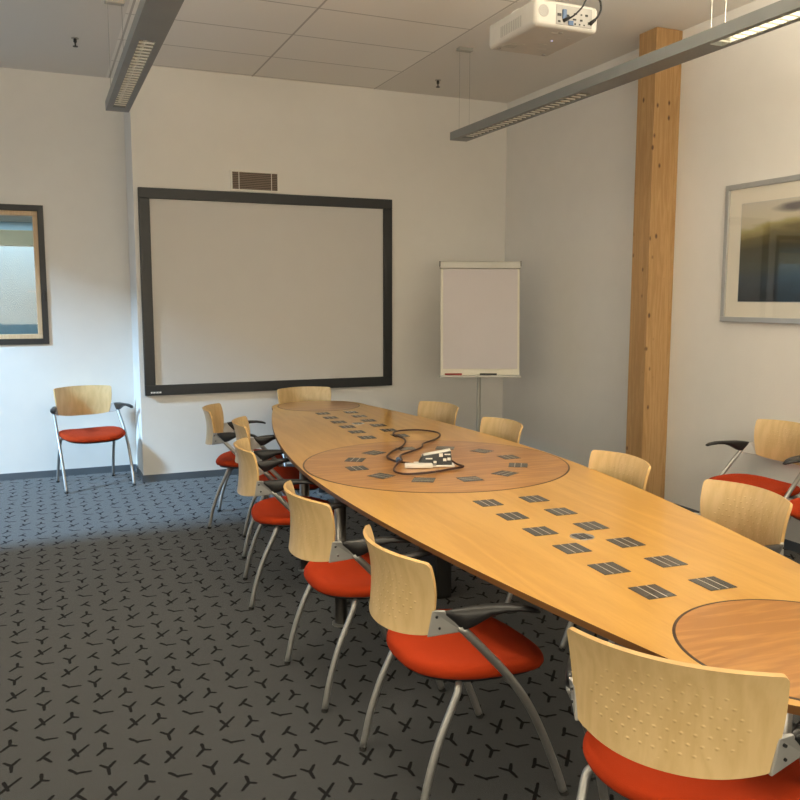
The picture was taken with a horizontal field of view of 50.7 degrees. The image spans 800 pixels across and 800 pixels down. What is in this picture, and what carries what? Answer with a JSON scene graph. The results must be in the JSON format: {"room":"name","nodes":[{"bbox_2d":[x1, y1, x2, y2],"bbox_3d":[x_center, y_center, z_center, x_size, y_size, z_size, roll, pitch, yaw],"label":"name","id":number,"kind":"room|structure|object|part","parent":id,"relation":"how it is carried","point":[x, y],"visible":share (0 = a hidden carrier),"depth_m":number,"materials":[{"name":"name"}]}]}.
{"room":"conference room","nodes":[
{"label":"conference room","id":0,"kind":"room"},
{"bbox_2d":[0,67,136,473],"bbox_3d":[-4.171,-1.046,7.261,3.524,3.621,0.120,-3,8,-23],"label":"wall","id":1,"kind":"structure","parent":0,"point":[61,150],"depth_m":7.68,"materials":[{"name":"paint"}]},
{"bbox_2d":[0,204,49,344],"bbox_3d":[-3.868,-1.095,7.372,1.433,1.236,0.144,-3,8,-23],"label":"picture","id":2,"kind":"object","parent":1,"relation":"in","point":[23,283],"depth_m":7.56,"materials":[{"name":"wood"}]},
{"bbox_3d":[-3.870,-1.096,7.377,1.253,1.056,0.006,-3,8,-23],"label":"pane","id":3,"kind":"part","parent":2,"relation":"part of","materials":[{"name":"clear glass"}]},
{"bbox_2d":[0,464,135,480],"bbox_3d":[-4.098,0.725,7.436,3.392,0.062,0.012,-3,8,-23],"label":"baseboard","id":4,"kind":"structure","parent":1,"relation":"attached to","point":[118,468],"depth_m":7.85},
{"bbox_2d":[124,66,506,474],"bbox_3d":[-0.686,-1.184,8.433,3.814,3.621,0.685,-3,8,-23],"label":"wall","id":5,"kind":"structure","parent":0,"point":[184,129],"depth_m":7.98,"materials":[{"name":"paint"}]},
{"bbox_2d":[136,464,142,480],"bbox_3d":[-2.421,0.678,7.841,0.012,0.062,0.553,-3,8,-23],"label":"baseboard","id":6,"kind":"structure","parent":5,"relation":"attached to","point":[138,470],"depth_m":7.82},
{"bbox_2d":[142,464,294,481],"bbox_3d":[-0.617,0.624,8.301,3.694,0.062,0.012,-3,8,-23],"label":"baseboard","id":7,"kind":"structure","parent":5,"relation":"attached to","point":[220,472],"depth_m":7.73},
{"bbox_2d":[230,169,279,192],"bbox_3d":[-1.319,-1.990,7.677,0.452,0.188,0.017,-3,8,-23],"label":"air vent","id":8,"kind":"object","parent":5,"relation":"in","point":[240,180],"visible":1,"depth_m":7.67,"materials":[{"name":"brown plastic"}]},
{"bbox_2d":[138,187,391,395],"bbox_3d":[-1.173,-0.991,7.845,2.370,1.812,0.046,-3,8,-23],"label":"projection screen","id":9,"kind":"object","parent":5,"relation":"attached to","point":[241,291],"visible":1,"depth_m":7.80,"materials":[{"name":"fabric"}]},
{"bbox_2d":[0,0,755,102],"bbox_3d":[-0.268,-2.374,2.785,7.338,0.100,11.063,-3,8,-23],"label":"ceiling","id":10,"kind":"structure","parent":0,"point":[406,46],"depth_m":6.51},
{"bbox_2d":[71,37,78,46],"bbox_3d":[-2.488,-2.739,6.461,0.056,0.064,0.056,-3,8,-23],"label":"sprinkler head","id":11,"kind":"object","parent":10,"relation":"attached to","point":[75,39],"visible":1,"depth_m":6.45},
{"bbox_2d":[104,0,183,112],"bbox_3d":[-1.013,-2.069,3.595,0.152,0.700,4.750,-3,8,-23],"label":"pendant lamp","id":12,"kind":"object","parent":10,"relation":"hanging from","point":[153,20],"visible":1,"depth_m":4.42,"materials":[{"name":"grey metal"}]},
{"bbox_3d":[-1.906,-2.656,5.632,0.124,0.025,0.056,-3,8,-23],"label":"ceiling plate","id":13,"kind":"part","parent":12,"relation":"part of","materials":[{"name":"metal"}]},
{"bbox_2d":[489,0,596,55],"bbox_3d":[0.827,-2.337,4.927,0.422,0.484,0.560,-3,8,-23],"label":"projector","id":14,"kind":"object","parent":10,"relation":"attached to","point":[538,28],"visible":0.98,"depth_m":4.78,"materials":[{"name":"plastic"}]},
{"bbox_2d":[501,15,520,36],"bbox_3d":[0.642,-2.150,4.860,0.012,0.060,0.228,-3,8,-23],"label":"vent","id":15,"kind":"object","parent":14,"relation":"attached to","point":[510,27],"depth_m":4.85,"materials":[{"name":"white plastic"}]},
{"bbox_2d":[538,4,548,16],"bbox_3d":[0.789,-2.143,4.645,0.066,0.066,0.012,-3,8,-23],"label":"speaker grille","id":16,"kind":"object","parent":14,"relation":"attached to","point":[543,9],"depth_m":4.64,"materials":[{"name":"white plastic"}]},
{"bbox_3d":[0.971,-2.146,4.728,0.240,0.105,0.023,-3,8,-23],"label":"port panel","id":17,"kind":"part","parent":14,"relation":"part of","materials":[{"name":"white plastic"}]},
{"bbox_2d":[563,0,586,21],"bbox_3d":[0.911,-2.341,4.808,0.130,0.446,0.406,-3,8,-23],"label":"cable","id":18,"kind":"object","parent":14,"relation":"attached to","point":[579,10],"visible":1,"depth_m":4.66,"materials":[{"name":"rubber"}]},
{"bbox_2d":[589,0,601,25],"bbox_3d":[0.993,-2.351,4.876,0.051,0.446,0.428,-5,8,-35],"label":"cable","id":19,"kind":"object","parent":14,"relation":"attached to","point":[593,21],"visible":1,"depth_m":4.73,"materials":[{"name":"plastic"}]},
{"bbox_2d":[450,0,799,141],"bbox_3d":[1.408,-2.196,4.670,0.152,0.700,4.750,-3,8,-23],"label":"pendant lamp","id":20,"kind":"object","parent":10,"relation":"hanging from","point":[782,13],"visible":1,"depth_m":4.68,"materials":[{"name":"grey metal"}]},
{"bbox_3d":[0.516,-2.784,6.707,0.124,0.025,0.056,-3,8,-23],"label":"ceiling plate","id":21,"kind":"part","parent":20,"relation":"part of","materials":[{"name":"metal"}]},
{"bbox_2d":[0,471,799,799],"bbox_3d":[-0.272,1.320,3.233,7.338,0.100,11.063,-3,8,-23],"label":"floor","id":22,"kind":"structure","parent":0,"point":[136,663],"depth_m":3.71,"materials":[{"name":"carpet"}]},
{"bbox_2d":[50,385,135,493],"bbox_3d":[-2.741,0.325,7.476,0.700,0.861,0.590,-5,8,-34],"label":"armchair","id":23,"kind":"object","parent":22,"relation":"on","point":[83,399],"visible":1,"depth_m":7.55,"materials":[{"name":"beige wood"}]},
{"bbox_3d":[-2.990,0.102,7.292,0.050,0.074,0.302,-2,7,-18],"label":"armrest","id":24,"kind":"part","parent":23,"relation":"part of","materials":[{"name":"black plastic"}]},
{"bbox_3d":[-2.983,0.524,7.482,0.249,0.433,0.085,3,8,23],"label":"leg","id":25,"kind":"part","parent":23,"relation":"part of","materials":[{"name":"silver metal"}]},
{"bbox_3d":[-2.927,0.446,7.262,0.041,0.647,0.416,-5,8,-34],"label":"leg","id":26,"kind":"part","parent":23,"relation":"part of","materials":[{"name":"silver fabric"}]},
{"bbox_3d":[-2.873,0.007,7.634,0.505,0.269,0.118,-5,8,-34],"label":"backrest","id":27,"kind":"part","parent":23,"relation":"part of","materials":[{"name":"brown wood"}]},
{"bbox_3d":[-2.717,0.300,7.438,0.544,0.073,0.492,-5,8,-34],"label":"seat","id":28,"kind":"part","parent":23,"relation":"part of","materials":[{"name":"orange fabric"}]},
{"bbox_3d":[-2.635,0.496,7.716,0.085,0.433,0.249,0,7,-2],"label":"leg","id":29,"kind":"part","parent":23,"relation":"part of","materials":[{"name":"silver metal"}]},
{"bbox_3d":[-2.504,0.062,7.620,0.302,0.074,0.050,6,9,40],"label":"armrest","id":30,"kind":"part","parent":23,"relation":"part of","materials":[{"name":"black plastic"}]},
{"bbox_3d":[-2.459,0.408,7.576,0.034,0.647,0.416,-5,8,-35],"label":"leg","id":31,"kind":"part","parent":23,"relation":"part of","materials":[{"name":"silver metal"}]},
{"bbox_2d":[202,403,282,528],"bbox_3d":[-1.156,0.472,6.276,0.590,0.861,0.700,0,7,-4],"label":"armchair","id":32,"kind":"object","parent":22,"relation":"on","point":[217,431],"visible":0.62,"depth_m":6.08,"materials":[{"name":"beige wood"}]},
{"bbox_3d":[-1.391,0.179,6.224,0.118,0.269,0.505,0,7,-4],"label":"backrest","id":33,"kind":"part","parent":32,"relation":"part of","materials":[{"name":"brown wood"}]},
{"bbox_3d":[-1.279,0.693,6.106,0.216,0.433,0.142,0,7,-4],"label":"leg","id":34,"kind":"part","parent":32,"relation":"part of","materials":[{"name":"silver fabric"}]},
{"bbox_3d":[-1.292,0.645,6.500,0.249,0.433,0.085,4,8,28],"label":"leg","id":35,"kind":"part","parent":32,"relation":"part of","materials":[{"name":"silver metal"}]},
{"bbox_3d":[-1.146,0.266,5.955,0.302,0.074,0.050,2,7,12],"label":"armrest","id":36,"kind":"part","parent":32,"relation":"part of","materials":[{"name":"black plastic"}]},
{"bbox_3d":[-1.053,0.599,6.013,0.416,0.647,0.034,0,7,-2],"label":"leg","id":37,"kind":"part","parent":32,"relation":"part of","materials":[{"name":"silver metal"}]},
{"bbox_3d":[-1.188,0.195,6.537,0.302,0.074,0.050,-2,7,-20],"label":"armrest","id":38,"kind":"part","parent":32,"relation":"part of","materials":[{"name":"black plastic"}]},
{"bbox_3d":[-1.115,0.443,6.276,0.492,0.073,0.544,0,7,-4],"label":"seat","id":39,"kind":"part","parent":32,"relation":"part of","materials":[{"name":"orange fabric"}]},
{"bbox_2d":[232,416,319,558],"bbox_3d":[-0.807,0.554,5.600,0.590,0.861,0.700,-1,7,-10],"label":"armchair","id":40,"kind":"object","parent":22,"relation":"on","point":[241,424],"visible":0.45,"depth_m":5.55,"materials":[{"name":"red fabric"}]},
{"bbox_3d":[-1.039,0.265,5.523,0.118,0.269,0.505,-1,7,-10],"label":"backrest","id":41,"kind":"part","parent":40,"relation":"part of","materials":[{"name":"brown wood"}]},
{"bbox_3d":[-0.963,0.729,5.808,0.249,0.433,0.085,3,7,22],"label":"leg","id":42,"kind":"part","parent":40,"relation":"part of","materials":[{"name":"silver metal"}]},
{"bbox_3d":[-0.908,0.777,5.418,0.216,0.433,0.142,-1,7,-10],"label":"leg","id":43,"kind":"part","parent":40,"relation":"part of","materials":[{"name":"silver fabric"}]},
{"bbox_3d":[-0.870,0.278,5.856,0.302,0.074,0.050,-3,8,-26],"label":"armrest","id":44,"kind":"part","parent":40,"relation":"part of","materials":[{"name":"black plastic"}]},
{"bbox_3d":[-0.766,0.348,5.282,0.302,0.074,0.050,1,7,6],"label":"armrest","id":45,"kind":"part","parent":40,"relation":"part of","materials":[{"name":"black plastic"}]},
{"bbox_3d":[-0.675,0.680,5.349,0.416,0.647,0.034,-1,7,-8],"label":"leg","id":46,"kind":"part","parent":40,"relation":"part of","materials":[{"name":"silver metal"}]},
{"bbox_3d":[-0.774,0.613,5.901,0.416,0.647,0.041,-1,7,-10],"label":"leg","id":47,"kind":"part","parent":40,"relation":"part of","materials":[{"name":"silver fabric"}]},
{"bbox_3d":[-0.766,0.524,5.604,0.492,0.073,0.544,-1,7,-10],"label":"seat","id":48,"kind":"part","parent":40,"relation":"part of","materials":[{"name":"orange fabric"}]},
{"bbox_2d":[233,437,349,609],"bbox_3d":[-0.626,0.659,4.735,0.590,0.861,0.700,-2,7,-14],"label":"armchair","id":49,"kind":"object","parent":22,"relation":"on","point":[274,511],"visible":0.77,"depth_m":4.51,"materials":[{"name":"beige wood"}]},
{"bbox_3d":[-0.855,0.372,4.642,0.118,0.269,0.505,-2,7,-14],"label":"backrest","id":50,"kind":"part","parent":49,"relation":"part of","materials":[{"name":"brown wood"}]},
{"bbox_3d":[-0.794,0.836,4.932,0.249,0.433,0.085,2,7,18],"label":"leg","id":51,"kind":"part","parent":49,"relation":"part of","materials":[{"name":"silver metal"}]},
{"bbox_3d":[-0.692,0.885,4.527,0.085,0.433,0.249,7,9,43],"label":"leg","id":52,"kind":"part","parent":49,"relation":"part of","materials":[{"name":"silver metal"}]},
{"bbox_3d":[-0.708,0.384,4.986,0.302,0.074,0.050,-4,8,-30],"label":"armrest","id":53,"kind":"part","parent":49,"relation":"part of","materials":[{"name":"black plastic"}]},
{"bbox_3d":[-0.614,0.718,5.039,0.416,0.647,0.034,-2,7,-16],"label":"leg","id":54,"kind":"part","parent":49,"relation":"part of","materials":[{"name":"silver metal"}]},
{"bbox_3d":[-0.565,0.452,4.420,0.302,0.074,0.050,0,7,2],"label":"armrest","id":55,"kind":"part","parent":49,"relation":"part of","materials":[{"name":"black plastic"}]},
{"bbox_3d":[-0.585,0.629,4.742,0.492,0.073,0.544,-2,7,-14],"label":"seat","id":56,"kind":"part","parent":49,"relation":"part of","materials":[{"name":"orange fabric"}]},
{"bbox_3d":[-0.476,0.784,4.494,0.416,0.647,0.034,-1,7,-12],"label":"leg","id":57,"kind":"part","parent":49,"relation":"part of","materials":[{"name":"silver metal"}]},
{"bbox_2d":[277,386,330,465],"bbox_3d":[-0.789,0.331,7.495,0.700,0.848,0.590,-3,7,-22],"label":"armchair","id":58,"kind":"object","parent":22,"relation":"on","point":[309,393],"visible":0.16,"depth_m":7.70,"materials":[{"name":"beige wood"}]},
{"bbox_3d":[-0.877,0.015,7.677,0.505,0.265,0.118,-3,7,-22],"label":"backrest","id":59,"kind":"part","parent":58,"relation":"part of","materials":[{"name":"brown wood"}]},
{"bbox_2d":[283,480,445,712],"bbox_3d":[-0.196,0.791,3.653,0.590,0.861,0.700,-3,8,-25],"label":"armchair","id":60,"kind":"object","parent":22,"relation":"on","point":[335,569],"visible":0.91,"depth_m":3.41,"materials":[{"name":"beige wood"}]},
{"bbox_3d":[-0.395,0.972,3.815,0.249,0.433,0.085,1,7,7],"label":"leg","id":61,"kind":"part","parent":60,"relation":"part of","materials":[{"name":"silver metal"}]},
{"bbox_3d":[-0.409,0.509,3.517,0.118,0.269,0.505,-3,8,-25],"label":"backrest","id":62,"kind":"part","parent":60,"relation":"part of","materials":[{"name":"brown wood"}]},
{"bbox_3d":[-0.158,0.760,3.667,0.492,0.073,0.544,-3,8,-25],"label":"seat","id":63,"kind":"part","parent":60,"relation":"part of","materials":[{"name":"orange fabric"}]},
{"bbox_3d":[-0.331,0.518,3.883,0.302,0.074,0.050,-6,9,-41],"label":"armrest","id":64,"kind":"part","parent":60,"relation":"part of","materials":[{"name":"black plastic"}]},
{"bbox_3d":[-0.216,1.018,3.437,0.085,0.433,0.249,4,8,32],"label":"leg","id":65,"kind":"part","parent":60,"relation":"part of","materials":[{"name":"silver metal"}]},
{"bbox_3d":[-0.240,0.850,3.954,0.416,0.647,0.034,-3,8,-27],"label":"leg","id":66,"kind":"part","parent":60,"relation":"part of","materials":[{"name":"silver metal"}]},
{"bbox_3d":[-0.081,0.582,3.354,0.302,0.074,0.050,-1,7,-9],"label":"armrest","id":67,"kind":"part","parent":60,"relation":"part of","materials":[{"name":"black plastic"}]},
{"bbox_3d":[-0.001,0.911,3.446,0.416,0.647,0.041,-3,8,-25],"label":"leg","id":68,"kind":"part","parent":60,"relation":"part of","materials":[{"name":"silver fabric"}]},
{"bbox_2d":[417,401,458,424],"bbox_3d":[0.134,0.449,6.637,0.590,0.822,0.700,-5,8,-35],"label":"armchair","id":69,"kind":"object","parent":22,"relation":"on","point":[444,412],"visible":0.22,"depth_m":6.79,"materials":[{"name":"beige wood"}]},
{"bbox_2d":[359,525,567,799],"bbox_3d":[0.177,0.880,2.921,0.590,0.861,0.700,-3,8,-24],"label":"armchair","id":70,"kind":"object","parent":22,"relation":"on","point":[466,645],"visible":0.98,"depth_m":2.71,"materials":[{"name":"orange fabric"}]},
{"bbox_3d":[-0.020,1.060,3.086,0.249,0.433,0.085,1,7,8],"label":"leg","id":71,"kind":"part","parent":70,"relation":"part of","materials":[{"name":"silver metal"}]},
{"bbox_3d":[-0.039,0.597,2.789,0.118,0.269,0.505,-3,8,-24],"label":"backrest","id":72,"kind":"part","parent":70,"relation":"part of","materials":[{"name":"brown wood"}]},
{"bbox_3d":[0.046,0.607,3.153,0.302,0.074,0.050,-6,9,-40],"label":"armrest","id":73,"kind":"part","parent":70,"relation":"part of","materials":[{"name":"black plastic"}]},
{"bbox_3d":[0.152,1.107,2.705,0.085,0.433,0.249,5,8,33],"label":"leg","id":74,"kind":"part","parent":70,"relation":"part of","materials":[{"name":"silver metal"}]},
{"bbox_3d":[0.215,0.849,2.934,0.492,0.073,0.544,-3,8,-24],"label":"seat","id":75,"kind":"part","parent":70,"relation":"part of","materials":[{"name":"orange fabric"}]},
{"bbox_3d":[0.137,0.939,3.222,0.416,0.647,0.034,-3,8,-26],"label":"leg","id":76,"kind":"part","parent":70,"relation":"part of","materials":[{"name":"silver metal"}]},
{"bbox_3d":[0.286,0.671,2.620,0.302,0.074,0.050,-1,7,-8],"label":"armrest","id":77,"kind":"part","parent":70,"relation":"part of","materials":[{"name":"black plastic"}]},
{"bbox_3d":[0.368,1.001,2.711,0.416,0.647,0.041,-3,8,-24],"label":"leg","id":78,"kind":"part","parent":70,"relation":"part of","materials":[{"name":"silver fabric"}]},
{"bbox_2d":[439,261,521,431],"bbox_3d":[0.714,-0.259,7.651,0.728,1.974,0.601,0,7,0],"label":"easel","id":79,"kind":"object","parent":22,"relation":"on","point":[480,300],"visible":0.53,"depth_m":7.51,"materials":[{"name":"paper"}]},
{"bbox_2d":[445,373,461,374],"bbox_3d":[0.474,-0.229,7.494,0.150,0.017,0.018,0,7,0],"label":"marker pen","id":80,"kind":"object","parent":79,"relation":"on","point":[445,373],"visible":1,"depth_m":7.49,"materials":[{"name":"red plastic"}]},
{"bbox_2d":[439,375,520,376],"bbox_3d":[0.709,-0.210,7.515,0.718,0.026,0.088,0,7,0],"label":"tray","id":81,"kind":"object","parent":79,"relation":"on","point":[439,375],"depth_m":7.47,"materials":[{"name":"metal"}]},
{"bbox_2d":[480,373,496,374],"bbox_3d":[0.784,-0.229,7.495,0.150,0.017,0.018,0,7,0],"label":"marker pen","id":82,"kind":"object","parent":79,"relation":"on","point":[480,373],"visible":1,"depth_m":7.49,"materials":[{"name":"black plastic"}]},
{"bbox_2d":[480,417,522,442],"bbox_3d":[0.500,0.561,5.673,0.590,0.831,0.700,-3,8,-25],"label":"armchair","id":83,"kind":"object","parent":22,"relation":"on","point":[507,429],"visible":0.17,"depth_m":5.80,"materials":[{"name":"beige wood"}]},
{"bbox_2d":[272,401,799,734],"bbox_3d":[0.196,0.715,4.732,1.484,0.743,5.978,-2,7,-19],"label":"conference table","id":84,"kind":"object","parent":22,"relation":"on","point":[628,565],"visible":0.95,"depth_m":3.25,"materials":[{"name":"brown wood"}]},
{"bbox_3d":[-0.577,0.680,5.113,0.060,0.695,0.060,-2,7,-19],"label":"leg","id":85,"kind":"part","parent":84,"relation":"part of","materials":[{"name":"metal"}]},
{"bbox_3d":[-0.300,1.135,4.295,0.090,0.012,0.090,-2,7,-19],"label":"foot plate","id":86,"kind":"part","parent":84,"relation":"part of","materials":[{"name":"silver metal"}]},
{"bbox_3d":[-0.300,0.784,4.252,0.060,0.695,0.060,-2,7,-19],"label":"leg","id":87,"kind":"part","parent":84,"relation":"part of","materials":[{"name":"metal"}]},
{"bbox_2d":[405,463,435,467],"bbox_3d":[0.110,0.352,4.538,0.170,0.022,0.048,0,7,-1],"label":"power adapter","id":88,"kind":"object","parent":84,"relation":"on","point":[407,465],"visible":1,"depth_m":4.52,"materials":[{"name":"white plastic"}]},
{"bbox_2d":[386,429,463,474],"bbox_3d":[0.106,0.279,5.071,0.406,0.044,1.467,0,7,-4],"label":"extension cord","id":89,"kind":"object","parent":84,"relation":"on","point":[397,460],"visible":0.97,"depth_m":4.71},
{"bbox_2d":[414,448,454,466],"bbox_3d":[0.185,0.312,4.596,0.218,0.087,0.115,0,7,-1],"label":"box","id":90,"kind":"object","parent":84,"relation":"on","point":[441,458],"visible":0.96,"depth_m":4.56,"materials":[{"name":"white plastic"}]},
{"bbox_2d":[570,533,594,539],"bbox_3d":[0.698,0.524,3.237,0.094,0.002,0.094,4,8,30],"label":"outlet","id":91,"kind":"object","parent":84,"relation":"attached to","point":[573,536],"depth_m":3.23,"materials":[{"name":"grey metal"}]},
{"bbox_3d":[1.052,1.016,2.349,0.060,0.695,0.060,-2,7,-19],"label":"leg","id":92,"kind":"part","parent":84,"relation":"part of","materials":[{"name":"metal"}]},
{"bbox_2d":[505,450,650,651],"bbox_3d":[0.926,0.720,4.284,0.590,0.853,0.700,-2,7,-20],"label":"armchair","id":93,"kind":"object","parent":22,"relation":"on","point":[632,470],"visible":0.22,"depth_m":4.37,"materials":[{"name":"beige wood"}]},
{"bbox_3d":[0.750,0.784,4.531,0.416,0.640,0.034,-2,7,-18],"label":"leg","id":94,"kind":"part","parent":93,"relation":"part of","materials":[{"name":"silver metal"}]},
{"bbox_3d":[0.945,0.848,4.003,0.416,0.640,0.034,-3,7,-22],"label":"leg","id":95,"kind":"part","parent":93,"relation":"part of","materials":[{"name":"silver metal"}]},
{"bbox_3d":[1.149,0.419,4.330,0.118,0.266,0.505,-2,7,-20],"label":"backrest","id":96,"kind":"part","parent":93,"relation":"part of","materials":[{"name":"brown wood"}]},
{"bbox_2d":[626,27,682,498],"bbox_3d":[1.948,-0.948,6.517,0.240,3.619,0.198,-3,8,-23],"label":"timber post","id":97,"kind":"object","parent":22,"relation":"on","point":[658,102],"visible":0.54,"depth_m":6.43,"materials":[{"name":"brown wood"}]},
{"bbox_2d":[565,627,799,799],"bbox_3d":[0.736,0.972,2.165,0.700,0.861,0.590,5,8,33],"label":"armchair","id":98,"kind":"object","parent":22,"relation":"on","point":[655,728],"visible":1,"depth_m":1.91,"materials":[{"name":"beige wood"}]},
{"bbox_3d":[0.483,0.712,2.284,0.050,0.074,0.302,2,7,17],"label":"armrest","id":99,"kind":"part","parent":98,"relation":"part of","materials":[{"name":"black plastic"}]},
{"bbox_3d":[0.493,1.168,2.201,0.249,0.433,0.085,-3,8,-24],"label":"leg","id":100,"kind":"part","parent":98,"relation":"part of","materials":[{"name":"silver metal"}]},
{"bbox_3d":[0.545,1.039,2.398,0.041,0.647,0.416,5,8,33],"label":"leg","id":101,"kind":"part","parent":98,"relation":"part of","materials":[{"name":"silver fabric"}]},
{"bbox_3d":[0.758,0.939,2.196,0.544,0.073,0.492,5,8,33],"label":"seat","id":102,"kind":"part","parent":98,"relation":"part of","materials":[{"name":"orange fabric"}]},
{"bbox_3d":[0.976,0.751,1.968,0.302,0.074,0.050,-6,9,-41],"label":"armrest","id":103,"kind":"part","parent":98,"relation":"part of","materials":[{"name":"black plastic"}]},
{"bbox_2d":[608,479,792,643],"bbox_3d":[1.253,0.809,3.516,0.590,0.861,0.700,-2,7,-20],"label":"armchair","id":104,"kind":"object","parent":22,"relation":"on","point":[760,515],"visible":0.31,"depth_m":3.60,"materials":[{"name":"beige wood"}]},
{"bbox_3d":[1.475,0.505,3.561,0.118,0.269,0.505,-2,7,-20],"label":"backrest","id":105,"kind":"part","parent":104,"relation":"part of","materials":[{"name":"brown wood"}]},
{"bbox_3d":[1.365,0.600,3.216,0.302,0.074,0.050,-5,9,-36],"label":"armrest","id":106,"kind":"part","parent":104,"relation":"part of","materials":[{"name":"black plastic"}]},
{"bbox_2d":[699,419,799,512],"bbox_3d":[2.285,0.583,5.389,0.590,0.861,0.700,-3,7,-21],"label":"armchair","id":107,"kind":"object","parent":22,"relation":"on","point":[779,440],"visible":0.55,"depth_m":5.53,"materials":[{"name":"beige wood"}]},
{"bbox_3d":[2.105,0.648,5.633,0.416,0.647,0.034,-2,7,-19],"label":"leg","id":108,"kind":"part","parent":107,"relation":"part of","materials":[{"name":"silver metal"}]},
{"bbox_3d":[2.191,0.308,5.636,0.302,0.074,0.050,-1,7,-5],"label":"armrest","id":109,"kind":"part","parent":107,"relation":"part of","materials":[{"name":"black plastic"}]},
{"bbox_3d":[2.247,0.556,5.371,0.492,0.073,0.544,-3,7,-21],"label":"seat","id":110,"kind":"part","parent":107,"relation":"part of","materials":[{"name":"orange fabric"}]},
{"bbox_3d":[2.506,0.279,5.438,0.118,0.269,0.505,-3,7,-21],"label":"backrest","id":111,"kind":"part","parent":107,"relation":"part of","materials":[{"name":"brown wood"}]},
{"bbox_3d":[2.308,0.712,5.111,0.416,0.647,0.041,-3,7,-21],"label":"leg","id":112,"kind":"part","parent":107,"relation":"part of","materials":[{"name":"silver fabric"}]},
{"bbox_3d":[2.402,0.374,5.092,0.302,0.074,0.050,-5,9,-37],"label":"armrest","id":113,"kind":"part","parent":107,"relation":"part of","materials":[{"name":"black plastic"}]},
{"bbox_2d":[782,458,799,524],"bbox_3d":[2.521,0.659,4.766,0.590,0.861,0.700,-3,7,-22],"label":"armchair","id":114,"kind":"object","parent":22,"relation":"on","point":[795,512],"visible":0.34,"depth_m":4.87,"materials":[{"name":"red fabric"}]},
{"bbox_3d":[2.421,0.384,5.012,0.302,0.074,0.050,-1,7,-6],"label":"armrest","id":115,"kind":"part","parent":114,"relation":"part of","materials":[{"name":"black plastic"}]},
{"bbox_3d":[2.482,0.632,4.747,0.492,0.073,0.544,-3,7,-22],"label":"seat","id":116,"kind":"part","parent":114,"relation":"part of","materials":[{"name":"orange fabric"}]},
{"bbox_2d":[502,0,799,542],"bbox_3d":[3.184,-0.655,4.103,0.120,3.621,10.378,-3,8,-23],"label":"wall","id":117,"kind":"structure","parent":0,"point":[570,169],"depth_m":6.59,"materials":[{"name":"paint"}]},
{"bbox_2d":[669,501,799,553],"bbox_3d":[3.100,1.108,4.340,0.012,0.062,10.246,-3,8,-23],"label":"baseboard","id":118,"kind":"structure","parent":117,"relation":"attached to","point":[789,545],"depth_m":5.56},
{"bbox_2d":[720,174,799,323],"bbox_3d":[2.548,-0.958,5.373,0.028,0.944,1.300,-3,8,-23],"label":"framed picture","id":119,"kind":"object","parent":117,"relation":"attached to","point":[760,283],"visible":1,"depth_m":5.65},
{"bbox_2d":[738,197,799,301],"bbox_3d":[2.547,-0.958,5.373,0.002,0.660,1.000,-3,8,-23],"label":"print","id":120,"kind":"object","parent":119,"relation":"attached to","point":[769,227],"depth_m":5.59}
]}

